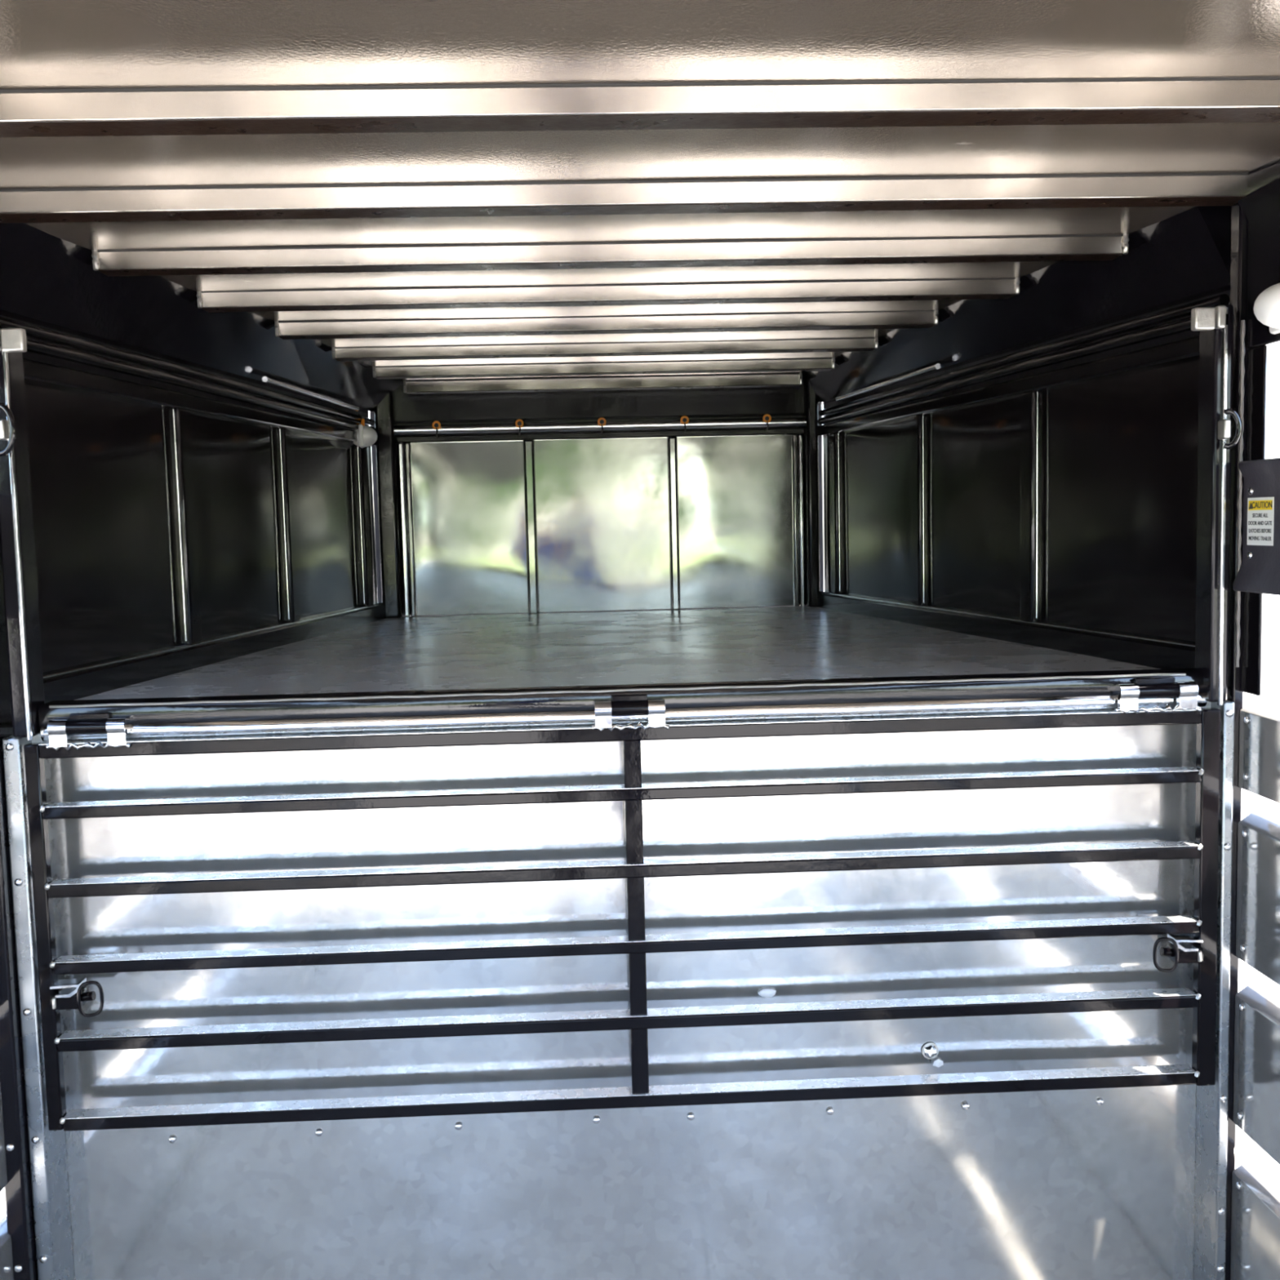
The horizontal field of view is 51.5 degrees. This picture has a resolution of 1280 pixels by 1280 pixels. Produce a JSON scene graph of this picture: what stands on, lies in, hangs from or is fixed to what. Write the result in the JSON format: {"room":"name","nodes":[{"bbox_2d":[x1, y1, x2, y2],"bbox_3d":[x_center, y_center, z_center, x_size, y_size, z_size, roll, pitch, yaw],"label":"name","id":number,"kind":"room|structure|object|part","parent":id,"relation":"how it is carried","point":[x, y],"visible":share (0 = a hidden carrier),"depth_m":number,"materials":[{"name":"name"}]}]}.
{"room":"cargo space","nodes":[
{"label":"cargo space","id":0,"kind":"room"},
{"bbox_2d":[0,1081,13,1279],"bbox_3d":[-1.019,0.474,0.420,0.093,2.130,3.540,-2,5,-2],"label":"wall","id":1,"kind":"structure","parent":0,"point":[6,1273],"depth_m":2.19,"materials":[{"name":"silver metal"}]},
{"bbox_3d":[-0.997,0.935,0.462,0.036,0.263,3.540,-2,5,-2],"label":"panel","id":2,"kind":"part","parent":1,"relation":"part of","materials":[{"name":"metal"}]},
{"bbox_3d":[-0.988,1.303,0.494,0.036,0.364,3.540,-2,5,-2],"label":"panel","id":3,"kind":"part","parent":1,"relation":"part of","materials":[{"name":"silver metal"}]},
{"bbox_2d":[0,543,37,1279],"bbox_3d":[-1.056,0.332,2.203,0.032,2.000,0.115,-2,5,-2],"label":"trim","id":4,"kind":"structure","parent":1,"relation":"attached to","point":[18,1189],"depth_m":2.19,"materials":[{"name":"black paint"}]},
{"bbox_2d":[0,325,44,741],"bbox_3d":[-0.996,-0.169,2.142,0.068,0.665,0.094,-2,5,-2],"label":"trim","id":5,"kind":"structure","parent":1,"relation":"attached to","point":[16,521],"depth_m":2.14,"materials":[{"name":"black paint"}]},
{"bbox_3d":[-0.985,-0.472,2.086,0.034,0.036,0.018,-2,5,-2],"label":"catch plate","id":6,"kind":"part","parent":5,"relation":"part of","materials":[{"name":"metal"}]},
{"bbox_2d":[1,734,74,1279],"bbox_3d":[-1.015,0.741,2.253,0.028,1.174,0.090,-2,5,-2],"label":"trim","id":7,"kind":"structure","parent":1,"relation":"attached to","point":[47,1148],"depth_m":2.21,"materials":[{"name":"grey metal"}]},
{"bbox_2d":[0,315,386,703],"bbox_3d":[-1.040,-0.339,3.421,0.086,0.780,2.592,-1,5,5],"label":"wall","id":8,"kind":"structure","parent":0,"point":[185,517],"depth_m":3.07,"materials":[{"name":"black metal"}]},
{"bbox_3d":[-1.129,-0.219,2.615,0.024,0.552,0.931,-1,5,5],"label":"wall panel","id":9,"kind":"part","parent":8,"relation":"part of","materials":[{"name":"black metal"}]},
{"bbox_3d":[-1.074,-0.264,3.106,0.052,0.552,0.060,-2,5,-2],"label":"post","id":10,"kind":"part","parent":8,"relation":"part of","materials":[{"name":"metal"}]},
{"bbox_3d":[-1.050,-0.584,3.401,0.048,0.037,2.588,-1,5,5],"label":"rail","id":11,"kind":"part","parent":8,"relation":"part of","materials":[{"name":"black metal"}]},
{"bbox_2d":[0,222,403,413],"bbox_3d":[-1.030,-0.782,3.407,0.162,0.195,2.567,-1,5,6],"label":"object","id":12,"kind":"structure","parent":8,"relation":"attached to","point":[46,280],"depth_m":2.88,"materials":[{"name":"black paint"}]},
{"bbox_3d":[-1.034,0.014,3.454,0.051,0.061,2.589,-1,5,5],"label":"rail","id":13,"kind":"part","parent":8,"relation":"part of","materials":[{"name":"black metal"}]},
{"bbox_3d":[-1.052,-0.294,3.441,0.024,0.552,0.619,-1,5,5],"label":"wall panel","id":14,"kind":"part","parent":8,"relation":"part of","materials":[{"name":"black metal"}]},
{"bbox_3d":[-1.012,-0.325,3.777,0.052,0.552,0.060,-2,5,-2],"label":"post","id":15,"kind":"part","parent":8,"relation":"part of","materials":[{"name":"metal"}]},
{"bbox_3d":[-0.962,-0.725,3.935,0.016,0.028,0.808,-1,5,5],"label":"hanging rod","id":16,"kind":"part","parent":8,"relation":"part of","materials":[{"name":"silver metal"}]},
{"bbox_3d":[-0.988,-0.356,4.131,0.025,0.552,0.659,-1,5,5],"label":"wall panel","id":17,"kind":"part","parent":8,"relation":"part of","materials":[{"name":"black metal"}]},
{"bbox_3d":[-0.945,-0.389,4.487,0.052,0.552,0.060,-2,5,-2],"label":"post","id":18,"kind":"part","parent":8,"relation":"part of","materials":[{"name":"metal"}]},
{"bbox_2d":[352,413,377,448],"bbox_3d":[-0.922,-0.699,4.423,0.090,0.115,0.112,-2,5,-10],"label":"dome lamp","id":19,"kind":"object","parent":8,"relation":"attached to","point":[366,436],"visible":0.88,"depth_m":4.39,"materials":[{"name":"white plastic"}]},
{"bbox_3d":[-0.946,-0.397,4.582,0.024,0.552,0.134,-1,5,5],"label":"wall panel","id":20,"kind":"part","parent":8,"relation":"part of","materials":[{"name":"black"}]},
{"bbox_2d":[369,377,823,618],"bbox_3d":[-0.144,-0.525,4.725,1.613,0.900,0.130,-2,5,-2],"label":"wall","id":21,"kind":"structure","parent":0,"point":[646,513],"depth_m":4.73,"materials":[{"name":"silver metal"}]},
{"bbox_3d":[-0.886,-0.485,4.682,0.065,0.818,0.100,-2,5,-2],"label":"corner post","id":22,"kind":"part","parent":21,"relation":"part of","materials":[{"name":"black metal"}]},
{"bbox_2d":[431,420,440,437],"bbox_3d":[-0.712,-0.738,4.644,0.031,0.058,0.026,-2,5,-2],"label":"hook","id":23,"kind":"object","parent":21,"relation":"attached to","point":[437,424],"visible":1,"depth_m":4.64,"materials":[{"name":"orange plastic"}]},
{"bbox_3d":[-0.607,-0.399,4.734,0.397,0.612,0.026,-2,5,-2],"label":"wall panel","id":24,"kind":"part","parent":21,"relation":"part of","materials":[{"name":"silver metal"}]},
{"bbox_2d":[515,418,524,435],"bbox_3d":[-0.423,-0.746,4.656,0.031,0.058,0.026,-2,5,-2],"label":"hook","id":25,"kind":"object","parent":21,"relation":"attached to","point":[521,423],"visible":1,"depth_m":4.65,"materials":[{"name":"orange plastic"}]},
{"bbox_3d":[-0.389,-0.402,4.740,0.032,0.618,0.042,-2,5,-2],"label":"post","id":26,"kind":"part","parent":21,"relation":"part of","materials":[{"name":"silver metal"}]},
{"bbox_3d":[-0.137,-0.727,4.718,1.446,0.022,0.050,-2,5,-2],"label":"rail","id":27,"kind":"part","parent":21,"relation":"part of","materials":[{"name":"metal"}]},
{"bbox_3d":[-0.137,-0.755,4.688,1.452,0.036,0.036,-2,5,-2],"label":"round rail","id":28,"kind":"part","parent":21,"relation":"part of","materials":[{"name":"silver metal"}]},
{"bbox_2d":[597,417,606,434],"bbox_3d":[-0.134,-0.754,4.667,0.031,0.058,0.026,-2,5,-2],"label":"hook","id":29,"kind":"object","parent":21,"relation":"attached to","point":[602,424],"visible":1,"depth_m":4.66,"materials":[{"name":"orange plastic"}]},
{"bbox_3d":[-0.133,-0.412,4.755,0.473,0.612,0.022,-2,5,-2],"label":"wall panel","id":30,"kind":"part","parent":21,"relation":"part of","materials":[{"name":"silver metal"}]},
{"bbox_3d":[0.121,-0.415,4.760,0.027,0.618,0.042,-2,5,-2],"label":"post","id":31,"kind":"part","parent":21,"relation":"part of","materials":[{"name":"silver metal"}]},
{"bbox_2d":[680,415,688,431],"bbox_3d":[0.158,-0.762,4.679,0.031,0.058,0.026,-2,5,-2],"label":"marker light","id":32,"kind":"object","parent":21,"relation":"attached to","point":[682,421],"visible":1,"depth_m":4.67,"materials":[{"name":"orange plastic"}]},
{"bbox_3d":[0.344,-0.425,4.773,0.412,0.612,0.025,-2,5,-2],"label":"wall panel","id":33,"kind":"part","parent":21,"relation":"part of","materials":[{"name":"silver metal"}]},
{"bbox_2d":[762,413,771,430],"bbox_3d":[0.449,-0.770,4.691,0.031,0.058,0.026,-2,5,-2],"label":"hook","id":34,"kind":"object","parent":21,"relation":"attached to","point":[765,419],"visible":1,"depth_m":4.68,"materials":[{"name":"orange plastic"}]},
{"bbox_3d":[0.612,-0.526,4.742,0.042,0.818,0.100,-2,5,-2],"label":"corner post","id":35,"kind":"part","parent":21,"relation":"part of","materials":[{"name":"black metal"}]},
{"bbox_2d":[44,724,1196,1279],"bbox_3d":[-0.015,0.704,2.349,2.110,1.185,0.039,-2,5,-2],"label":"wall","id":36,"kind":"structure","parent":0,"point":[1096,1184],"depth_m":2.33,"materials":[{"name":"silver metal"}]},
{"bbox_2d":[23,676,1220,1131],"bbox_3d":[-0.005,0.445,2.235,1.995,0.716,0.064,-2,5,-2],"label":"gate","id":37,"kind":"object","parent":36,"relation":"attached to","point":[1202,953],"visible":1,"depth_m":2.23,"materials":[{"name":"metal"}]},
{"bbox_3d":[-0.989,0.496,2.206,0.024,0.655,0.023,-2,5,-2],"label":"post","id":38,"kind":"part","parent":37,"relation":"part of","materials":[{"name":"metal"}]},
{"bbox_3d":[-0.950,0.578,2.204,0.047,0.021,0.034,-2,5,-2],"label":"latch plate","id":39,"kind":"part","parent":37,"relation":"part of","materials":[{"name":"silver metal"}]},
{"bbox_3d":[-0.017,0.155,2.224,1.937,0.024,0.035,-2,5,-2],"label":"rail","id":40,"kind":"part","parent":37,"relation":"part of","materials":[{"name":"silver metal"}]},
{"bbox_3d":[-0.014,0.257,2.231,1.937,0.020,0.039,-2,5,-2],"label":"rail","id":41,"kind":"part","parent":37,"relation":"part of","materials":[{"name":"metal"}]},
{"bbox_3d":[-0.011,0.387,2.242,1.937,0.022,0.039,-2,5,-2],"label":"rail","id":42,"kind":"part","parent":37,"relation":"part of","materials":[{"name":"metal"}]},
{"bbox_3d":[-0.008,0.518,2.254,1.937,0.020,0.039,-2,5,-2],"label":"rail","id":43,"kind":"part","parent":37,"relation":"part of","materials":[{"name":"metal"}]},
{"bbox_3d":[-0.005,0.648,2.265,1.937,0.022,0.039,-2,5,-2],"label":"rail","id":44,"kind":"part","parent":37,"relation":"part of","materials":[{"name":"metal"}]},
{"bbox_3d":[-0.002,0.786,2.279,1.937,0.023,0.035,-2,5,-2],"label":"rail","id":45,"kind":"part","parent":37,"relation":"part of","materials":[{"name":"metal"}]},
{"bbox_3d":[0.937,0.520,2.279,0.047,0.021,0.034,-2,5,-2],"label":"latch plate","id":46,"kind":"part","parent":37,"relation":"part of","materials":[{"name":"silver metal"}]},
{"bbox_3d":[0.976,0.445,2.285,0.033,0.660,0.023,-2,5,-2],"label":"post","id":47,"kind":"part","parent":37,"relation":"part of","materials":[{"name":"black metal"}]},
{"bbox_2d":[38,668,1207,741],"bbox_3d":[-0.008,0.109,2.247,1.967,0.061,0.070,-2,5,-2],"label":"rail","id":48,"kind":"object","parent":36,"relation":"attached to","point":[854,697],"depth_m":2.22,"materials":[{"name":"silver metal"}]},
{"bbox_2d":[757,988,776,997],"bbox_3d":[0.224,0.622,2.333,0.033,0.016,0.012,-2,5,-2],"label":"lump","id":49,"kind":"object","parent":36,"relation":"attached to","point":[765,993],"visible":1,"depth_m":2.33,"materials":[{"name":"white"}]},
{"bbox_2d":[921,1042,943,1067],"bbox_3d":[0.521,0.739,2.356,0.038,0.044,0.020,-2,5,-2],"label":"bolt","id":50,"kind":"object","parent":36,"relation":"attached to","point":[930,1051],"visible":1,"depth_m":2.35,"materials":[{"name":"silver metal"}]},
{"bbox_2d":[921,1042,938,1059],"bbox_3d":[0.516,0.731,2.358,0.029,0.029,0.003,-2,5,-2],"label":"washer","id":51,"kind":"object","parent":50,"relation":"in","point":[930,1051],"depth_m":2.35,"materials":[{"name":"metal"}]},
{"bbox_2d":[0,0,1279,393],"bbox_3d":[-0.005,-0.668,1.654,2.114,0.104,6.110,-2,5,-2],"label":"ceiling","id":52,"kind":"structure","parent":0,"point":[439,196],"depth_m":1.96,"materials":[{"name":"silver metal"}]},
{"bbox_2d":[31,605,1279,742],"bbox_3d":[-0.062,0.022,3.511,2.278,0.032,2.530,-2,5,-2],"label":"floor","id":53,"kind":"structure","parent":0,"point":[557,649],"depth_m":3.16,"materials":[{"name":"grey metal"}]},
{"bbox_2d":[816,289,1230,669],"bbox_3d":[0.862,-0.399,3.596,0.086,0.780,2.396,-2,5,-11],"label":"wall","id":54,"kind":"structure","parent":0,"point":[1045,494],"depth_m":3.15,"materials":[{"name":"black metal"}]},
{"bbox_3d":[0.674,-0.442,4.646,0.024,0.552,0.135,-2,5,-11],"label":"wall panel","id":55,"kind":"part","parent":54,"relation":"part of","materials":[{"name":"black"}]},
{"bbox_3d":[0.683,-0.433,4.552,0.053,0.552,0.060,-2,5,-2],"label":"post","id":56,"kind":"part","parent":54,"relation":"part of","materials":[{"name":"metal"}]},
{"bbox_3d":[0.761,-0.404,4.201,0.025,0.552,0.660,-2,5,-11],"label":"wall panel","id":57,"kind":"part","parent":54,"relation":"part of","materials":[{"name":"black metal"}]},
{"bbox_3d":[0.733,-0.771,4.003,0.016,0.028,0.809,-2,5,-11],"label":"hanging rod","id":58,"kind":"part","parent":54,"relation":"part of","materials":[{"name":"silver metal"}]},
{"bbox_3d":[0.820,-0.374,3.850,0.053,0.552,0.060,-2,5,-2],"label":"post","id":59,"kind":"part","parent":54,"relation":"part of","materials":[{"name":"metal"}]},
{"bbox_3d":[0.894,-0.347,3.519,0.024,0.552,0.620,-2,5,-11],"label":"wall panel","id":60,"kind":"part","parent":54,"relation":"part of","materials":[{"name":"black metal"}]},
{"bbox_3d":[0.872,-0.046,3.630,0.051,0.061,2.393,-2,5,-11],"label":"rail","id":61,"kind":"part","parent":54,"relation":"part of","materials":[{"name":"black metal"}]},
{"bbox_3d":[0.860,-0.645,3.577,0.048,0.037,2.392,-2,5,-11],"label":"rail","id":62,"kind":"part","parent":54,"relation":"part of","materials":[{"name":"black metal"}]},
{"bbox_2d":[801,205,1231,404],"bbox_3d":[0.836,-0.840,3.558,0.126,0.195,2.404,-2,5,-11],"label":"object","id":63,"kind":"structure","parent":54,"relation":"attached to","point":[1185,256],"depth_m":2.93,"materials":[{"name":"black paint"}]},
{"bbox_3d":[0.949,-0.319,3.187,0.053,0.552,0.060,-2,5,-2],"label":"post","id":64,"kind":"part","parent":54,"relation":"part of","materials":[{"name":"silver metal"}]},
{"bbox_3d":[1.033,-0.287,2.801,0.024,0.552,0.731,-2,5,-11],"label":"wall panel","id":65,"kind":"part","parent":54,"relation":"part of","materials":[{"name":"black metal"}]},
{"bbox_2d":[1230,155,1279,1279],"bbox_3d":[1.126,0.415,0.506,0.093,2.130,3.540,-2,5,-2],"label":"wall","id":66,"kind":"structure","parent":0,"point":[1255,1195],"depth_m":2.19,"materials":[{"name":"silver paint"}]},
{"bbox_2d":[1194,700,1234,1279],"bbox_3d":[1.010,0.686,2.333,0.018,1.174,0.090,-2,5,-2],"label":"trim","id":67,"kind":"structure","parent":66,"relation":"attached to","point":[1211,1117],"depth_m":2.31,"materials":[{"name":"grey metal"}]},
{"bbox_2d":[1191,304,1242,706],"bbox_3d":[0.946,-0.222,2.219,0.078,0.665,0.094,-2,5,-2],"label":"trim","id":68,"kind":"structure","parent":66,"relation":"attached to","point":[1215,324],"depth_m":2.21,"materials":[{"name":"black paint"}]},
{"bbox_3d":[0.918,-0.523,2.162,0.034,0.036,0.018,-2,5,-2],"label":"catch plate","id":69,"kind":"part","parent":68,"relation":"part of","materials":[{"name":"metal"}]},
{"bbox_2d":[1225,202,1248,1279],"bbox_3d":[1.020,0.246,2.280,0.020,2.060,0.040,-2,5,-2],"label":"trim","id":70,"kind":"structure","parent":66,"relation":"attached to","point":[1239,222],"depth_m":2.24,"materials":[{"name":"black paint"}]},
{"bbox_2d":[1235,788,1244,1168],"bbox_3d":[1.064,0.215,2.389,0.034,2.100,0.240,1,6,27],"label":"trim","id":71,"kind":"structure","parent":66,"relation":"attached to","point":[1242,789],"depth_m":2.49,"materials":[{"name":"white paint"}]},
{"bbox_3d":[1.135,1.245,0.579,0.036,0.364,3.540,-2,5,-2],"label":"panel","id":72,"kind":"part","parent":66,"relation":"part of","materials":[{"name":"silver metal"}]},
{"bbox_3d":[1.126,0.877,0.546,0.036,0.263,3.540,-2,5,-2],"label":"panel","id":73,"kind":"part","parent":66,"relation":"part of","materials":[{"name":"silver metal"}]},
{"bbox_3d":[1.119,0.579,0.520,0.036,0.269,3.540,-2,5,-2],"label":"panel","id":74,"kind":"part","parent":66,"relation":"part of","materials":[{"name":"silver metal"}]},
{"bbox_3d":[1.113,0.334,0.498,0.036,0.166,3.540,-2,5,-2],"label":"panel","id":75,"kind":"part","parent":66,"relation":"part of","materials":[{"name":"silver metal"}]},
{"bbox_2d":[1246,497,1274,546],"bbox_3d":[1.012,-0.194,2.164,0.002,0.078,0.084,-2,5,-2],"label":"warning sticker","id":76,"kind":"object","parent":66,"relation":"attached to","point":[1260,510],"visible":1,"depth_m":2.16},
{"bbox_2d":[1253,283,1279,333],"bbox_3d":[0.995,-0.536,2.040,0.090,0.115,0.112,-2,5,-2],"label":"dome lamp","id":77,"kind":"object","parent":66,"relation":"attached to","point":[1266,308],"visible":1,"depth_m":2.03,"materials":[{"name":"white plastic"}]},
{"label":"outside","id":78,"kind":"structure","parent":0,"visible":0},
{"bbox_2d":[0,575,1279,1216],"bbox_3d":[-0.371,1.269,10.143,120.000,0.323,72.000,-2,5,-2],"label":"side opening","id":79,"kind":"structure","parent":78,"point":[1248,1148],"depth_m":8.92,"materials":[{"name":"white"}]}
]}

